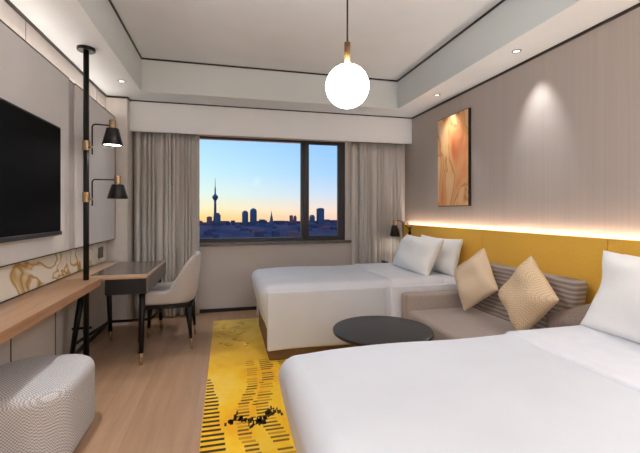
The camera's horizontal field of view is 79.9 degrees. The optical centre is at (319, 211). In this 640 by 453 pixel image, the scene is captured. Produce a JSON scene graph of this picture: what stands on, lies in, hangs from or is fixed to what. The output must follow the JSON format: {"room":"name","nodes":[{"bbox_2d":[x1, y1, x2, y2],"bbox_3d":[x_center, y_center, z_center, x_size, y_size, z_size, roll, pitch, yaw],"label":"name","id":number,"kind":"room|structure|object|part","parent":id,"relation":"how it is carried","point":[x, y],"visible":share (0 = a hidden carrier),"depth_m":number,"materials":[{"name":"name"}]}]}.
{"room":"hotel room","nodes":[
{"label":"hotel room","id":0,"kind":"room"},
{"bbox_2d":[0,0,105,365],"bbox_3d":[-1.667,-0.240,0.937,0.150,3.080,8.117,0,0,-14],"label":"wall","id":1,"kind":"structure","parent":0,"point":[37,340],"depth_m":2.96,"materials":[{"name":"white paint"}]},
{"bbox_2d":[0,19,68,267],"bbox_3d":[-1.574,-0.380,1.081,0.100,1.385,4.053,0,0,-14],"label":"wall panel","id":2,"kind":"object","parent":1,"relation":"attached to","point":[29,80],"visible":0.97,"depth_m":2.54,"materials":[{"name":"leather"}]},
{"bbox_2d":[0,97,61,242],"bbox_3d":[-1.755,-0.223,2.131,0.050,0.785,1.377,0,0,-14],"label":"television","id":3,"kind":"object","parent":2,"relation":"attached to","point":[30,145],"visible":1,"depth_m":2.34,"materials":[{"name":"black plastic"}]},
{"bbox_2d":[0,245,93,303],"bbox_3d":[-1.718,0.431,1.488,0.016,0.235,4.910,0,0,-14],"label":"backsplash","id":4,"kind":"structure","parent":1,"relation":"attached to","point":[18,279],"depth_m":2.74,"materials":[{"name":"beige stone"}]},
{"bbox_3d":[-1.718,0.545,1.488,0.016,0.007,4.910,0,0,-14],"label":"trim","id":5,"kind":"part","parent":4,"relation":"part of","materials":[{"name":"black"}]},
{"bbox_2d":[0,278,100,344],"bbox_3d":[-1.293,0.640,0.400,0.320,0.180,5.595,0,0,-14],"label":"countertop","id":6,"kind":"structure","parent":1,"relation":"attached to","point":[18,314],"depth_m":2.31,"materials":[{"name":"brown wood"}]},
{"bbox_2d":[10,21,96,361],"bbox_3d":[-1.860,-0.037,2.042,0.004,2.514,4.056,0,0,-14],"label":"trim","id":7,"kind":"structure","parent":1,"relation":"attached to","point":[25,21],"depth_m":2.59,"materials":[{"name":"brown"}]},
{"bbox_2d":[4,0,106,96],"bbox_3d":[-1.535,-1.304,0.738,0.012,0.020,7.368,0,0,-14],"label":"trim","id":8,"kind":"structure","parent":1,"relation":"attached to","point":[9,2],"depth_m":2.88,"materials":[{"name":"black"}]},
{"bbox_2d":[69,79,73,249],"bbox_3d":[-2.081,-0.380,3.116,0.088,1.385,0.140,0,0,-14],"label":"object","id":9,"kind":"object","parent":1,"relation":"attached to","point":[71,84],"visible":0.28,"depth_m":3.14,"materials":[{"name":"grey"}]},
{"bbox_2d":[75,325,106,353],"bbox_3d":[-1.536,1.278,0.744,0.014,0.045,7.380,0,0,-14],"label":"baseboard","id":10,"kind":"structure","parent":1,"relation":"attached to","point":[98,332],"depth_m":3.85,"materials":[{"name":"black"}]},
{"bbox_2d":[74,83,114,248],"bbox_3d":[-2.233,-0.380,3.755,0.100,1.385,1.173,0,0,-14],"label":"wall panel","id":11,"kind":"object","parent":1,"relation":"attached to","point":[102,161],"visible":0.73,"depth_m":3.65,"materials":[{"name":"leather"}]},
{"bbox_2d":[93,241,106,264],"bbox_3d":[-2.358,0.439,4.091,0.018,0.221,0.448,0,0,-14],"label":"panel","id":12,"kind":"object","parent":1,"relation":"attached to","point":[100,249],"visible":0.82,"depth_m":4.07,"materials":[{"name":"beige plastic"}]},
{"bbox_2d":[98,246,102,258],"bbox_3d":[-2.353,0.440,4.096,0.006,0.120,0.160,0,0,-14],"label":"socket","id":13,"kind":"object","parent":12,"relation":"attached to","point":[100,248],"depth_m":4.08,"materials":[{"name":"grey plastic"}]},
{"bbox_2d":[106,97,133,325],"bbox_3d":[-2.358,-0.007,4.516,0.220,2.614,0.337,0,0,-14],"label":"wall","id":14,"kind":"structure","parent":0,"point":[120,249],"depth_m":4.37,"materials":[{"name":"white paint"}]},
{"bbox_2d":[107,95,130,101],"bbox_3d":[-2.319,-1.304,4.407,0.220,0.020,0.132,0,0,-14],"label":"trim","id":15,"kind":"structure","parent":14,"relation":"attached to","point":[128,98],"depth_m":4.35,"materials":[{"name":"black"}]},
{"bbox_2d":[73,310,258,452],"bbox_3d":[0.284,1.350,1.392,4.257,0.100,8.167,0,0,-14],"label":"floor","id":16,"kind":"structure","parent":0,"point":[156,405],"depth_m":2.83,"materials":[{"name":"brown wood"}]},
{"bbox_2d":[0,354,94,452],"bbox_3d":[-1.601,1.097,2.108,0.540,0.405,0.670,0,0,-14],"label":"ottoman","id":17,"kind":"object","parent":16,"relation":"on","point":[47,403],"visible":1,"depth_m":1.95,"materials":[{"name":"fabric"}]},
{"bbox_2d":[76,45,128,355],"bbox_3d":[-1.768,-0.006,3.113,0.371,2.613,0.160,0,0,-22],"label":"lamp","id":18,"kind":"object","parent":16,"relation":"on","point":[112,137],"visible":0.99,"depth_m":3.05,"materials":[{"name":"black metal"}]},
{"bbox_3d":[-1.773,-0.585,3.106,0.151,0.251,0.015,0,0,-24],"label":"arm","id":19,"kind":"part","parent":18,"relation":"part of","materials":[{"name":"black metal"}]},
{"bbox_3d":[-1.756,-0.155,3.112,0.188,0.221,0.015,0,0,-24],"label":"arm","id":20,"kind":"part","parent":18,"relation":"part of","materials":[{"name":"black metal"}]},
{"bbox_3d":[-1.705,-0.612,3.138,0.160,0.144,0.160,0,0,-14],"label":"lamp shade","id":21,"kind":"part","parent":18,"relation":"part of","materials":[{"name":"black metal"}]},
{"bbox_3d":[-1.670,-0.164,3.152,0.160,0.119,0.160,0,0,-14],"label":"lamp shade","id":22,"kind":"part","parent":18,"relation":"part of","materials":[{"name":"black metal"}]},
{"bbox_2d":[60,260,165,364],"bbox_3d":[-1.921,0.924,3.682,0.668,0.754,1.091,0,0,-14],"label":"writing desk","id":23,"kind":"object","parent":16,"relation":"on","point":[132,277],"visible":0.79,"depth_m":3.28,"materials":[{"name":"brown wood"}]},
{"bbox_3d":[-2.020,0.940,3.177,0.120,0.526,0.052,0,0,-35],"label":"leg","id":24,"kind":"part","parent":23,"relation":"part of","materials":[{"name":"black metal"}]},
{"bbox_3d":[-2.102,0.940,3.810,0.051,0.524,0.095,0,0,-14],"label":"leg","id":25,"kind":"part","parent":23,"relation":"part of","materials":[{"name":"black metal"}]},
{"bbox_3d":[-1.526,0.940,3.268,0.051,0.524,0.095,0,0,-14],"label":"leg","id":26,"kind":"part","parent":23,"relation":"part of","materials":[{"name":"black metal"}]},
{"bbox_3d":[-1.605,0.634,3.765,0.006,0.132,1.060,0,0,-14],"label":"panel","id":27,"kind":"part","parent":23,"relation":"part of","materials":[{"name":"brown wood"}]},
{"bbox_3d":[-1.600,0.632,3.767,0.004,0.105,0.920,0,0,-14],"label":"drawer","id":28,"kind":"part","parent":23,"relation":"part of","materials":[{"name":"brown wood"}]},
{"bbox_3d":[-1.774,0.940,4.217,0.051,0.524,0.090,0,0,4],"label":"leg","id":29,"kind":"part","parent":23,"relation":"part of","materials":[{"name":"black metal"}]},
{"bbox_2d":[136,251,200,353],"bbox_3d":[-1.475,0.858,3.777,0.558,0.886,0.527,0,0,-14],"label":"armchair","id":30,"kind":"object","parent":16,"relation":"on","point":[179,293],"visible":0.88,"depth_m":3.59,"materials":[{"name":"fabric"}]},
{"bbox_3d":[-1.739,1.049,3.918,0.068,0.304,0.061,0,0,-14],"label":"leg","id":31,"kind":"part","parent":30,"relation":"part of","materials":[{"name":"black wood"}]},
{"bbox_3d":[-1.513,0.833,3.768,0.480,0.065,0.430,0,0,-14],"label":"seat","id":32,"kind":"part","parent":30,"relation":"part of","materials":[{"name":"fabric"}]},
{"bbox_3d":[-1.468,0.639,3.779,0.552,0.452,0.530,0,0,-14],"label":"backrest","id":33,"kind":"part","parent":30,"relation":"part of","materials":[{"name":"fabric"}]},
{"bbox_3d":[-1.491,0.885,3.773,0.475,0.040,0.470,0,0,-14],"label":"seat frame","id":34,"kind":"part","parent":30,"relation":"part of","materials":[{"name":"beige fabric"}]},
{"bbox_3d":[-1.248,1.049,3.627,0.068,0.304,0.061,0,0,-14],"label":"leg","id":35,"kind":"part","parent":30,"relation":"part of","materials":[{"name":"black wood"}]},
{"bbox_3d":[-1.343,1.049,4.015,0.068,0.304,0.061,0,0,-14],"label":"leg","id":36,"kind":"part","parent":30,"relation":"part of","materials":[{"name":"black metal"}]},
{"bbox_2d":[199,318,296,452],"bbox_3d":[0.418,1.294,2.193,2.140,0.012,5.260,0,0,-14],"label":"patterned rug","id":37,"kind":"object","parent":16,"relation":"on","point":[244,412],"visible":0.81,"depth_m":2.63,"materials":[{"name":"yellow carpet"}]},
{"bbox_2d":[252,263,457,359],"bbox_3d":[0.388,0.956,4.040,2.134,0.664,1.188,0,0,-14],"label":"bed","id":38,"kind":"object","parent":37,"relation":"on","point":[299,308],"visible":0.74,"depth_m":3.41,"materials":[{"name":"fabric"}]},
{"bbox_2d":[252,265,391,327],"bbox_3d":[0.138,0.856,3.978,1.619,0.464,1.152,0,0,-14],"label":"duvet","id":39,"kind":"object","parent":38,"relation":"on","point":[294,296],"depth_m":3.41,"materials":[{"name":"white fabric"}]},
{"bbox_2d":[393,234,443,275],"bbox_3d":[1.032,0.460,4.158,0.311,0.380,0.842,0,0,-11],"label":"pillow","id":40,"kind":"object","parent":38,"relation":"on","point":[419,255],"visible":0.94,"depth_m":3.92,"materials":[{"name":"white fabric"}]},
{"bbox_2d":[421,235,462,276],"bbox_3d":[1.293,0.470,4.253,0.240,0.380,0.842,0,0,-13],"label":"pillow","id":41,"kind":"object","parent":38,"relation":"on","point":[447,260],"visible":0.52,"depth_m":3.93,"materials":[{"name":"white fabric"}]},
{"bbox_2d":[333,316,433,345],"bbox_3d":[0.466,1.082,2.854,0.740,0.410,0.740,0,0,-14],"label":"coffee table","id":42,"kind":"object","parent":37,"relation":"on","point":[361,330],"visible":0.6,"depth_m":2.81,"materials":[{"name":"black paint"}]},
{"bbox_2d":[279,325,639,452],"bbox_3d":[0.971,0.956,1.467,2.134,0.664,1.188,0,0,-14],"label":"bed","id":43,"kind":"object","parent":37,"relation":"on","point":[567,389],"visible":0.96,"depth_m":1.32,"materials":[{"name":"fabric"}]},
{"bbox_2d":[580,250,639,343],"bbox_3d":[1.629,0.432,1.740,0.307,0.423,0.866,0,0,-16],"label":"pillow","id":44,"kind":"object","parent":43,"relation":"on","point":[614,310],"visible":0.93,"depth_m":1.93,"materials":[{"name":"white fabric"}]},
{"bbox_2d":[402,262,587,340],"bbox_3d":[1.341,0.880,2.918,0.880,0.815,1.445,0,0,-14],"label":"sofa","id":45,"kind":"object","parent":37,"relation":"on","point":[442,311],"visible":0.2,"depth_m":3.14,"materials":[{"name":"fabric"}]},
{"bbox_3d":[1.183,0.984,3.561,0.880,0.488,0.120,0,0,-14],"label":"armrest","id":46,"kind":"part","parent":45,"relation":"part of","materials":[{"name":"fabric"}]},
{"bbox_2d":[409,307,529,340],"bbox_3d":[1.280,0.959,2.895,0.730,0.158,1.230,0,0,-14],"label":"seat cushion","id":47,"kind":"object","parent":45,"relation":"on","point":[447,323],"depth_m":3.05,"materials":[{"name":"fabric"}]},
{"bbox_2d":[454,248,497,310],"bbox_3d":[1.328,0.590,3.306,0.234,0.556,0.557,0,0,-31],"label":"throw pillow","id":48,"kind":"object","parent":45,"relation":"on","point":[475,281],"visible":1,"depth_m":3.23,"materials":[{"name":"beige fabric"}]},
{"bbox_2d":[498,256,558,330],"bbox_3d":[1.438,0.590,2.677,0.220,0.556,0.573,0,0,-6],"label":"throw pillow","id":49,"kind":"object","parent":45,"relation":"on","point":[527,296],"visible":0.98,"depth_m":2.59,"materials":[{"name":"beige fabric"}]},
{"bbox_3d":[1.615,0.685,3.073,0.214,0.425,1.035,0,0,-14],"label":"backrest","id":50,"kind":"part","parent":45,"relation":"part of","materials":[{"name":"grey fabric"}]},
{"bbox_2d":[546,304,590,327],"bbox_3d":[1.600,0.755,2.407,0.179,0.365,0.386,0,0,-33],"label":"armrest","id":51,"kind":"object","parent":45,"relation":"on","point":[573,316],"visible":0.33,"depth_m":2.41,"materials":[{"name":"brown fabric"}]},
{"bbox_2d":[151,132,404,308],"bbox_3d":[-0.663,-0.240,5.235,3.857,3.080,0.250,0,0,-14],"label":"wall","id":52,"kind":"structure","parent":0,"point":[225,277],"depth_m":5.05,"materials":[{"name":"grey paint"}]},
{"bbox_2d":[134,132,196,318],"bbox_3d":[-1.892,0.162,4.691,0.735,2.247,0.130,0,0,-14],"label":"window curtain","id":53,"kind":"object","parent":52,"relation":"hanging from","point":[165,164],"visible":0.76,"depth_m":4.67,"materials":[{"name":"grey fabric"}]},
{"bbox_2d":[177,306,256,314],"bbox_3d":[-0.524,1.278,5.134,3.637,0.045,0.014,0,0,-14],"label":"baseboard","id":54,"kind":"structure","parent":52,"relation":"attached to","point":[250,307],"depth_m":4.96,"materials":[{"name":"black wood"}]},
{"bbox_2d":[130,101,411,143],"bbox_3d":[-0.478,-1.132,4.947,3.637,0.364,0.035,0,0,-14],"label":"pelmet","id":55,"kind":"object","parent":52,"relation":"attached to","point":[144,116],"depth_m":4.87,"materials":[{"name":"paint"}]},
{"bbox_2d":[131,100,411,118],"bbox_3d":[-0.467,-1.308,4.925,3.625,0.012,0.012,0,0,-14],"label":"trim","id":56,"kind":"structure","parent":52,"relation":"attached to","point":[131,100],"depth_m":4.87,"materials":[{"name":"black"}]},
{"bbox_2d":[199,136,351,245],"bbox_3d":[-0.736,-0.266,5.110,2.395,1.408,0.125,0,0,-14],"label":"window","id":57,"kind":"structure","parent":52,"relation":"in","point":[267,191],"depth_m":5.15,"materials":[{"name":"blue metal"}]},
{"bbox_2d":[197,135,199,312],"bbox_3d":[-1.548,0.162,4.814,0.055,2.247,0.027,0,0,-14],"label":"sheer curtain","id":58,"kind":"object","parent":57,"relation":"hanging from","point":[198,136],"visible":0.39,"depth_m":4.82,"materials":[{"name":"grey fabric"}]},
{"bbox_3d":[-1.028,-0.300,5.069,1.568,1.300,0.006,0,0,-14],"label":"pane","id":59,"kind":"part","parent":57,"relation":"part of","materials":[{"name":"clear glass"}]},
{"bbox_3d":[-0.728,0.419,5.078,2.395,0.038,0.060,0,0,-14],"label":"sill","id":60,"kind":"part","parent":57,"relation":"part of","materials":[{"name":"stone"}]},
{"bbox_3d":[0.043,-0.297,5.312,0.415,1.255,0.006,0,0,-14],"label":"pane","id":61,"kind":"part","parent":57,"relation":"part of","materials":[{"name":"clear glass"}]},
{"bbox_3d":[0.044,-0.300,5.310,0.525,1.300,0.050,0,0,-14],"label":"sash","id":62,"kind":"part","parent":57,"relation":"part of","materials":[{"name":"grey metal"}]},
{"bbox_2d":[351,143,357,264],"bbox_3d":[0.488,0.162,5.341,0.100,2.247,0.038,0,0,-6],"label":"sheer curtain","id":63,"kind":"object","parent":57,"relation":"hanging from","point":[354,192],"visible":0.7,"depth_m":5.34,"materials":[{"name":"grey fabric"}]},
{"bbox_2d":[359,142,402,263],"bbox_3d":[0.856,0.162,5.368,0.645,2.247,0.133,0,0,-14],"label":"window curtain","id":64,"kind":"object","parent":52,"relation":"hanging from","point":[380,166],"visible":0.69,"depth_m":5.33,"materials":[{"name":"grey fabric"}]},
{"bbox_2d":[10,0,639,117],"bbox_3d":[0.290,-1.547,1.367,3.857,0.466,7.717,0,0,-14],"label":"ceiling","id":65,"kind":"structure","parent":0,"point":[388,39],"depth_m":3.58,"materials":[{"name":"paint"}]},
{"bbox_2d":[108,0,504,81],"bbox_3d":[0.205,-1.671,1.760,3.040,0.015,5.720,0,0,-14],"label":"trim","id":66,"kind":"structure","parent":65,"relation":"attached to","point":[110,1],"depth_m":4.21,"materials":[{"name":"black"}]},
{"bbox_2d":[326,0,368,108],"bbox_3d":[0.143,-1.111,1.992,0.224,1.139,0.224,0,0,-14],"label":"pendant light","id":67,"kind":"object","parent":65,"relation":"hanging from","point":[347,84],"visible":1,"depth_m":1.92,"materials":[{"name":"white glass"}]},
{"bbox_3d":[0.143,-0.653,1.992,0.224,0.224,0.224,0,0,-14],"label":"globe","id":68,"kind":"part","parent":67,"relation":"part of","materials":[{"name":"white glass"}]},
{"bbox_3d":[0.143,-1.280,1.992,0.009,0.799,0.009,0,0,-14],"label":"cord","id":69,"kind":"part","parent":67,"relation":"part of","materials":[{"name":"black metal"}]},
{"bbox_3d":[0.143,-0.823,1.992,0.033,0.116,0.033,0,0,-14],"label":"brass stem","id":70,"kind":"part","parent":67,"relation":"part of","materials":[{"name":"brown metal"}]},
{"bbox_2d":[512,49,521,52],"bbox_3d":[1.609,-1.312,3.126,0.076,0.004,0.076,0,0,-14],"label":"recessed light","id":71,"kind":"object","parent":65,"relation":"in","point":[516,50],"visible":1,"depth_m":3.12,"materials":[{"name":"white"}]},
{"bbox_2d":[405,7,639,239],"bbox_3d":[2.223,-0.240,1.895,0.150,3.080,8.117,0,0,-14],"label":"wall","id":72,"kind":"structure","parent":0,"point":[555,137],"depth_m":3.04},
{"bbox_2d":[438,108,470,206],"bbox_3d":[1.522,-0.583,4.358,0.035,1.045,0.610,0,0,-14],"label":"painting","id":73,"kind":"object","parent":72,"relation":"attached to","point":[454,131],"visible":1,"depth_m":4.29,"materials":[{"name":"orange paint"}]},
{"bbox_2d":[402,221,639,304],"bbox_3d":[1.983,0.720,2.365,0.083,1.160,6.445,0,0,-14],"label":"headboard","id":74,"kind":"object","parent":72,"relation":"attached to","point":[576,257],"visible":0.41,"depth_m":3.02,"materials":[{"name":"yellow fabric"}]},
{"bbox_2d":[390,220,410,236],"bbox_3d":[1.090,0.225,5.191,0.297,0.220,0.138,0,0,-14],"label":"bedside lamp","id":75,"kind":"object","parent":74,"relation":"attached to","point":[394,232],"visible":1,"depth_m":5.14,"materials":[{"name":"black metal"}]},
{"bbox_3d":[1.013,0.259,5.172,0.138,0.152,0.138,0,0,-14],"label":"lamp shade","id":76,"kind":"part","parent":75,"relation":"part of","materials":[{"name":"black metal"}]},
{"bbox_3d":[1.415,0.710,4.603,0.050,1.060,1.738,0,0,-14],"label":"panel","id":77,"kind":"part","parent":74,"relation":"part of","materials":[{"name":"yellow fabric"}]},
{"bbox_3d":[1.774,0.710,3.145,0.050,1.060,1.258,0,0,-14],"label":"panel","id":78,"kind":"part","parent":74,"relation":"part of","materials":[{"name":"yellow fabric"}]},
{"bbox_3d":[2.133,0.710,1.688,0.050,1.060,1.734,0,0,-14],"label":"panel","id":79,"kind":"part","parent":74,"relation":"part of","materials":[{"name":"yellow fabric"}]},
{"bbox_2d":[412,3,639,118],"bbox_3d":[2.184,-1.304,1.716,0.012,0.020,7.488,0,0,-14],"label":"trim","id":80,"kind":"structure","parent":72,"relation":"attached to","point":[638,4],"depth_m":3.09,"materials":[{"name":"black"}]}
]}

